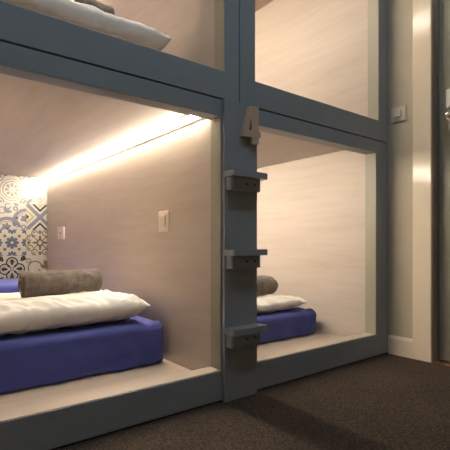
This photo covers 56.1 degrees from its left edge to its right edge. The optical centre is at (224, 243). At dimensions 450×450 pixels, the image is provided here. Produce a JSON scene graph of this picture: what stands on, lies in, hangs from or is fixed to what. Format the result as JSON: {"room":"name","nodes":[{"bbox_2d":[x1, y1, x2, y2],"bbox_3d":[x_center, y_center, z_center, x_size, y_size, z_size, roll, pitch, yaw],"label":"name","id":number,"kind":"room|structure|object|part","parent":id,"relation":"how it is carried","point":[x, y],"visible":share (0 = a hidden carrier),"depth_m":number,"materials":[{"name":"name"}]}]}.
{"room":"dormitory","nodes":[
{"label":"dormitory","id":0,"kind":"room"},
{"bbox_2d":[50,353,449,449],"bbox_3d":[-0.646,0.652,1.395,4.100,0.100,4.450,0,0,-38],"label":"floor","id":1,"kind":"structure","parent":0,"point":[385,401],"depth_m":1.44,"materials":[{"name":"carpet"}]},
{"bbox_2d":[0,41,221,449],"bbox_3d":[-1.082,0.025,2.249,1.064,1.143,2.332,0,0,-38],"label":"pod","id":2,"kind":"object","parent":1,"relation":"on","point":[95,153],"visible":0.73,"depth_m":1.80,"materials":[{"name":"wood"}]},
{"bbox_3d":[-1.792,0.000,3.165,0.873,1.058,0.014,0,0,-38],"label":"tiled panel","id":3,"kind":"part","parent":2,"relation":"part of","materials":[{"name":"tile"}]},
{"bbox_2d":[58,227,64,238],"bbox_3d":[-1.218,-0.077,3.132,0.011,0.088,0.150,0,0,-38],"label":"wall socket","id":4,"kind":"object","parent":2,"relation":"attached to","point":[61,230],"visible":1,"depth_m":3.11,"materials":[{"name":"beige plastic"}]},
{"bbox_2d":[0,315,162,393],"bbox_3d":[-1.187,0.436,2.373,0.839,0.187,1.947,0,0,-38],"label":"mattress","id":5,"kind":"object","parent":2,"relation":"on","point":[48,356],"visible":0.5,"depth_m":1.64,"materials":[{"name":"blue fabric"}]},
{"bbox_2d":[0,278,18,292],"bbox_3d":[-1.596,0.303,2.896,0.808,0.076,0.585,0,0,-38],"label":"folded blanket","id":6,"kind":"object","parent":5,"relation":"on","point":[10,285],"visible":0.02,"depth_m":2.72,"materials":[{"name":"blue fabric"}]},
{"bbox_2d":[0,289,150,335],"bbox_3d":[-0.767,0.276,1.802,0.740,0.135,0.504,0,0,-38],"label":"pillow","id":7,"kind":"object","parent":5,"relation":"on","point":[18,315],"visible":0.81,"depth_m":1.66,"materials":[{"name":"white fabric"}]},
{"bbox_2d":[18,268,102,297],"bbox_3d":[-0.713,0.167,1.853,0.124,0.108,0.378,0,0,43],"label":"rolled towel","id":8,"kind":"object","parent":7,"relation":"on","point":[51,282],"visible":1,"depth_m":1.79,"materials":[{"name":"brown fabric"}]},
{"bbox_3d":[-1.099,-0.538,2.278,0.910,0.016,2.266,0,0,-38],"label":"ceiling panel","id":9,"kind":"part","parent":2,"relation":"part of","materials":[{"name":"brown wood"}]},
{"bbox_3d":[-0.382,0.483,1.361,0.874,0.003,0.063,0,0,-38],"label":"sill","id":10,"kind":"part","parent":2,"relation":"part of","materials":[{"name":"brown wood"}]},
{"bbox_3d":[-0.384,-0.515,1.356,1.064,0.064,0.065,0,0,-38],"label":"rail","id":11,"kind":"part","parent":2,"relation":"part of","materials":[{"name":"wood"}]},
{"bbox_3d":[-0.384,0.540,1.356,1.064,0.111,0.065,0,0,-38],"label":"rail","id":12,"kind":"part","parent":2,"relation":"part of","materials":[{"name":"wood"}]},
{"bbox_2d":[0,0,238,101],"bbox_3d":[-1.082,-1.177,2.249,1.064,1.247,2.332,0,0,-38],"label":"pod","id":13,"kind":"object","parent":2,"relation":"on","point":[201,57],"visible":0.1,"depth_m":1.54,"materials":[{"name":"wood"}]},
{"bbox_3d":[-0.375,-0.659,1.367,0.892,0.003,0.063,0,0,-38],"label":"sill","id":14,"kind":"part","parent":13,"relation":"part of","materials":[{"name":"grey wood"}]},
{"bbox_3d":[-0.729,-1.117,2.559,0.017,1.090,2.254,0,0,-38],"label":"panel","id":15,"kind":"part","parent":13,"relation":"part of","materials":[{"name":"brown wood"}]},
{"bbox_3d":[-1.165,-0.670,2.345,0.839,0.155,2.018,0,0,-38],"label":"mattress","id":16,"kind":"object","parent":13,"relation":"on","visible":0},
{"bbox_2d":[1,0,171,50],"bbox_3d":[-0.667,-0.816,1.665,0.760,0.139,0.500,0,0,-38],"label":"pillow","id":17,"kind":"object","parent":16,"relation":"on","point":[85,15],"visible":0.26,"depth_m":1.54,"materials":[{"name":"white fabric"}]},
{"bbox_2d":[72,0,114,15],"bbox_3d":[-0.628,-0.952,1.695,0.359,0.117,0.133,0,0,-38],"label":"rolled towel","id":18,"kind":"object","parent":17,"relation":"on","point":[106,8],"visible":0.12,"depth_m":1.72,"materials":[{"name":"brown fabric"}]},
{"bbox_2d":[46,116,196,179],"bbox_3d":[-0.756,-0.523,2.538,0.013,0.013,2.230,0,0,-38],"label":"strip light","id":19,"kind":"object","parent":2,"relation":"attached to","point":[181,122],"depth_m":2.22,"materials":[{"name":"white plastic"}]},
{"bbox_3d":[-0.743,0.010,2.548,0.017,1.080,2.254,0,0,-38],"label":"panel","id":20,"kind":"part","parent":2,"relation":"part of","materials":[{"name":"brown wood"}]},
{"bbox_2d":[159,210,168,232],"bbox_3d":[-0.282,-0.100,1.932,0.014,0.098,0.088,0,0,-38],"label":"light switch","id":21,"kind":"object","parent":2,"relation":"attached to","point":[163,215],"visible":1,"depth_m":1.92,"materials":[{"name":"beige plastic"}]},
{"bbox_2d":[222,99,266,402],"bbox_3d":[0.080,0.027,1.629,0.173,1.150,0.076,0,0,-38],"label":"ladder","id":22,"kind":"object","parent":1,"relation":"on","point":[241,179],"visible":0.97,"depth_m":1.62,"materials":[{"name":"wood"}]},
{"bbox_2d":[240,106,260,145],"bbox_3d":[0.100,-0.467,1.660,0.093,0.152,0.019,0,0,-38],"label":"number","id":23,"kind":"object","parent":22,"relation":"attached to","point":[250,127],"visible":1,"depth_m":1.65,"materials":[{"name":"grey metal"}]},
{"bbox_2d":[257,110,386,389],"bbox_3d":[-0.244,0.025,2.904,1.052,1.143,2.332,0,0,-38],"label":"pod","id":24,"kind":"object","parent":1,"relation":"on","point":[322,200],"visible":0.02,"depth_m":2.38,"materials":[{"name":"wood"}]},
{"bbox_2d":[257,307,315,343],"bbox_3d":[-0.365,0.456,3.004,0.796,0.147,1.965,0,0,-38],"label":"mattress","id":25,"kind":"object","parent":24,"relation":"on","point":[297,321],"visible":0.16,"depth_m":2.34,"materials":[{"name":"blue fabric"}]},
{"bbox_2d":[257,294,306,313],"bbox_3d":[0.064,0.342,2.427,0.700,0.085,0.470,0,0,-38],"label":"pillow","id":26,"kind":"object","parent":25,"relation":"on","point":[267,303],"visible":0.31,"depth_m":2.36,"materials":[{"name":"white fabric"}]},
{"bbox_2d":[257,275,277,294],"bbox_3d":[0.160,0.250,2.492,0.375,0.114,0.135,0,0,-38],"label":"rolled towel","id":27,"kind":"object","parent":26,"relation":"on","point":[265,284],"visible":0.37,"depth_m":2.50,"materials":[{"name":"brown fabric"}]},
{"bbox_3d":[-0.272,-0.538,2.924,0.888,0.016,2.266,0,0,-38],"label":"ceiling panel","id":28,"kind":"part","parent":24,"relation":"part of","materials":[{"name":"brown wood"}]},
{"bbox_3d":[0.075,0.010,3.187,0.017,1.080,2.254,0,0,-38],"label":"panel","id":29,"kind":"part","parent":24,"relation":"part of","materials":[{"name":"brown wood"}]},
{"bbox_2d":[239,0,386,142],"bbox_3d":[-0.244,-1.177,2.904,1.052,1.247,2.332,0,0,-38],"label":"pod","id":30,"kind":"object","parent":24,"relation":"on","point":[323,63],"visible":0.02,"depth_m":2.40,"materials":[{"name":"wood"}]},
{"bbox_3d":[-0.267,-1.670,2.928,0.922,0.016,2.266,0,0,-38],"label":"ceiling panel","id":31,"kind":"part","parent":30,"relation":"part of","materials":[{"name":"brown wood"}]},
{"bbox_3d":[0.094,-1.127,3.202,0.017,1.069,2.254,0,0,-38],"label":"panel","id":32,"kind":"part","parent":30,"relation":"part of","materials":[{"name":"brown wood"}]},
{"bbox_3d":[0.454,-0.605,2.011,1.052,0.104,0.065,0,0,-38],"label":"rail","id":33,"kind":"part","parent":30,"relation":"part of","materials":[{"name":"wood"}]},
{"bbox_3d":[0.450,-0.659,2.011,0.886,0.003,0.063,0,0,-38],"label":"sill","id":34,"kind":"part","parent":30,"relation":"part of","materials":[{"name":"grey wood"}]},
{"bbox_3d":[0.444,0.483,2.007,0.852,0.003,0.063,0,0,-38],"label":"sill","id":35,"kind":"part","parent":24,"relation":"part of","materials":[{"name":"brown wood"}]},
{"bbox_3d":[0.454,0.540,2.011,1.052,0.111,0.065,0,0,-38],"label":"rail","id":36,"kind":"part","parent":24,"relation":"part of","materials":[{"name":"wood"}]},
{"bbox_3d":[0.454,-0.515,2.011,1.052,0.064,0.065,0,0,-38],"label":"rail","id":37,"kind":"part","parent":24,"relation":"part of","materials":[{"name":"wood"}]},
{"bbox_2d":[387,0,439,362],"bbox_3d":[0.845,-0.709,2.560,0.200,2.622,4.250,0,0,-38],"label":"wall","id":38,"kind":"structure","parent":0,"point":[399,12],"depth_m":2.27,"materials":[{"name":"grey paint"}]},
{"bbox_2d":[391,105,405,122],"bbox_3d":[0.930,-0.696,2.271,0.020,0.080,0.085,0,0,-38],"label":"light switch","id":39,"kind":"object","parent":38,"relation":"attached to","point":[398,114],"visible":1,"depth_m":2.27,"materials":[{"name":"beige plastic"}]},
{"bbox_2d":[388,335,412,358],"bbox_3d":[0.942,0.551,2.262,0.015,0.101,0.139,0,0,-38],"label":"baseboard","id":40,"kind":"structure","parent":38,"relation":"attached to","point":[397,345],"depth_m":2.25,"materials":[{"name":"beige paint"}]},
{"bbox_2d":[413,0,431,362],"bbox_3d":[1.314,-0.515,1.783,0.018,2.235,1.073,0,0,-38],"label":"trim","id":41,"kind":"structure","parent":38,"relation":"attached to","point":[422,9],"depth_m":2.15,"materials":[{"name":"beige paint"}]},
{"bbox_2d":[431,0,438,362],"bbox_3d":[1.387,-0.465,1.848,0.202,2.134,0.882,0,0,-38],"label":"trim","id":42,"kind":"structure","parent":38,"relation":"attached to","point":[436,101],"depth_m":2.15,"materials":[{"name":"brown paint"}]},
{"bbox_2d":[439,0,449,361],"bbox_3d":[1.349,-0.461,1.816,0.110,2.110,0.849,0,0,-38],"label":"door","id":43,"kind":"structure","parent":38,"relation":"in","point":[444,5],"depth_m":2.14,"materials":[{"name":"grey paint"}]},
{"bbox_3d":[1.143,-0.632,2.039,0.059,0.052,0.161,0,0,-38],"label":"handle","id":44,"kind":"part","parent":43,"relation":"part of","materials":[{"name":"silver metal"}]},
{"bbox_2d":[434,360,449,365],"bbox_3d":[1.335,0.599,1.807,0.045,0.006,0.857,0,0,-38],"label":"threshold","id":45,"kind":"structure","parent":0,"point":[437,361],"depth_m":2.11,"materials":[{"name":"brown wood"}]}
]}

